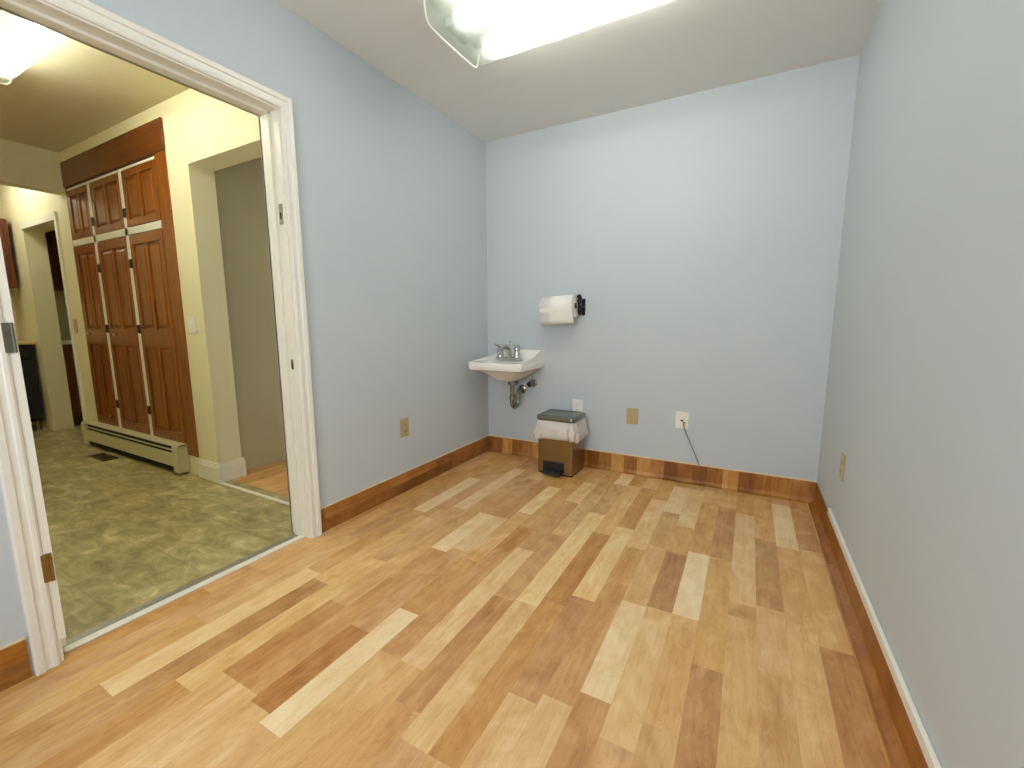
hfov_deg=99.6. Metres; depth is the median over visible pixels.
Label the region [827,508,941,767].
trim
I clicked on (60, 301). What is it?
wall
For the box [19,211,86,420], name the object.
trim
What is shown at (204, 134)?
wall
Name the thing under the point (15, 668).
baseboard
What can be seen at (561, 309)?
paper towel roll
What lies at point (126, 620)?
trim
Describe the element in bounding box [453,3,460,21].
socket
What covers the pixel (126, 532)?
floor
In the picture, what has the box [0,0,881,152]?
ceiling
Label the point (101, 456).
floor vent
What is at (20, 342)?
countertop
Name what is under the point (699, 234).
wall
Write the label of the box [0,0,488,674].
wall
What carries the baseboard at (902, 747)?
attached to the wall at (924, 406)
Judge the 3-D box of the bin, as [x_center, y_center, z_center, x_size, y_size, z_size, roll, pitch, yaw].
[0.346,0.421,3.123,0.290,0.425,0.310,4,9,28]
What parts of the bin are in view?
lid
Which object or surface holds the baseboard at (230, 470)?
attached to the wall at (204, 134)
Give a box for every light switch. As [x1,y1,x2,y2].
[73,319,77,332]
[187,316,196,333]
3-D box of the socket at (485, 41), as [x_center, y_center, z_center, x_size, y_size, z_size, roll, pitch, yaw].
[-0.128,-1.643,2.080,0.024,0.056,0.028,4,9,28]
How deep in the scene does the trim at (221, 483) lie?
2.74 m
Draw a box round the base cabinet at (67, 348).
[62,344,82,424]
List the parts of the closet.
door, door, door, door, door, door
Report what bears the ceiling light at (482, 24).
attached to the ceiling
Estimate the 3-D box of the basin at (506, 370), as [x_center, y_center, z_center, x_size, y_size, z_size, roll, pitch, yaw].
[-0.039,-0.098,3.258,0.442,0.153,0.405,4,9,28]
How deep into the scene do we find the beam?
3.37 m
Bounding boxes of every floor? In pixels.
[0,451,890,767]
[31,425,294,639]
[233,459,288,496]
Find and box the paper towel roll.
[539,294,577,324]
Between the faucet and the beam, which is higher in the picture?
the beam
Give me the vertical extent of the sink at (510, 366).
0.524 m
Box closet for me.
[60,117,198,456]
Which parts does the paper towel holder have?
wall plate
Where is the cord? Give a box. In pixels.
[683,422,698,464]
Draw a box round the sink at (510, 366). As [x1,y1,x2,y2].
[468,341,544,408]
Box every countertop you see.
[17,340,35,344]
[61,339,71,343]
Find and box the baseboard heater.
[81,419,190,473]
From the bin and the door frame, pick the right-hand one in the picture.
the bin
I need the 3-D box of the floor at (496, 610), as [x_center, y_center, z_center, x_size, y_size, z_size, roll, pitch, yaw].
[-0.194,0.887,1.389,2.359,0.001,4.050,4,9,28]
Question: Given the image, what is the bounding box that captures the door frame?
[0,0,321,675]
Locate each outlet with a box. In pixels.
[400,418,408,437]
[573,399,582,411]
[839,452,845,481]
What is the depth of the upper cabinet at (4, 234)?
4.19 m
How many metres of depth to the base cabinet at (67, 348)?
4.51 m
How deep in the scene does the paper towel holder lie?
3.07 m
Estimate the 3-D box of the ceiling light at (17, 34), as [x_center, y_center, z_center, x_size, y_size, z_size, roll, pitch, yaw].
[-2.282,-1.593,1.895,1.211,0.100,0.408,4,9,28]
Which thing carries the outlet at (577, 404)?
attached to the wall at (699, 234)
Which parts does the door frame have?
strike plate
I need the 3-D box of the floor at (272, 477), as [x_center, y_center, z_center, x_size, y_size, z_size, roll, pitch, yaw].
[-0.856,0.521,3.952,1.170,0.001,2.738,4,9,28]
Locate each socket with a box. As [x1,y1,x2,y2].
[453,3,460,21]
[482,37,488,49]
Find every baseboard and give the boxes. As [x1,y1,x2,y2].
[0,436,488,691]
[198,457,246,482]
[488,436,815,502]
[808,483,927,767]
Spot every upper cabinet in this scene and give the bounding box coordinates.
[0,218,17,288]
[45,230,63,291]
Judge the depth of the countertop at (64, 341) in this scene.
4.45 m
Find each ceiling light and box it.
[0,9,49,84]
[423,0,625,67]
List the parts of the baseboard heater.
panel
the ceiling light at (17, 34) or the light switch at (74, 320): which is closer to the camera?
the ceiling light at (17, 34)
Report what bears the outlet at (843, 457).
attached to the wall at (924, 406)
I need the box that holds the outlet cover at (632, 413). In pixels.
[626,408,637,423]
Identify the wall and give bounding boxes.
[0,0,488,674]
[0,88,260,474]
[9,289,70,424]
[486,54,859,480]
[817,0,1023,767]
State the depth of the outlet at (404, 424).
2.73 m
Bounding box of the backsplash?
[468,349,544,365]
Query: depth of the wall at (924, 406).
1.04 m
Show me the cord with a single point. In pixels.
(683, 422)
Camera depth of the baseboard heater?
3.36 m
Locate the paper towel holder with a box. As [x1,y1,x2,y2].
[575,294,585,315]
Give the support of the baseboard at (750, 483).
attached to the wall at (699, 234)
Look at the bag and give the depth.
3.00 m
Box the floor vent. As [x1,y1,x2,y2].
[89,453,118,460]
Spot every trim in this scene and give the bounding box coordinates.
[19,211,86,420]
[63,535,304,652]
[218,482,288,505]
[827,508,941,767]
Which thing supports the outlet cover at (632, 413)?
attached to the wall at (699, 234)
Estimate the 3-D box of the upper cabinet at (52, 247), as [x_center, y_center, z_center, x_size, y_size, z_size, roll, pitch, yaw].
[-4.704,-1.338,4.847,0.319,0.610,0.894,4,9,28]
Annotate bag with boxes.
[533,417,588,442]
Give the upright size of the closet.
2.215 m
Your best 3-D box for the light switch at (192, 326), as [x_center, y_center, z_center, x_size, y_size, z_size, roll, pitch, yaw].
[-2.115,-0.388,2.855,0.100,0.114,0.016,4,9,28]
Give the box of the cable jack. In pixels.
[675,411,688,428]
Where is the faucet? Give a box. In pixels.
[494,341,521,359]
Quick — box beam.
[0,138,64,194]
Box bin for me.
[537,409,584,477]
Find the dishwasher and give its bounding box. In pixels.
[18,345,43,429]
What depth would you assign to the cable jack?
2.89 m
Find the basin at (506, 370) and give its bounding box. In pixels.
[469,359,543,381]

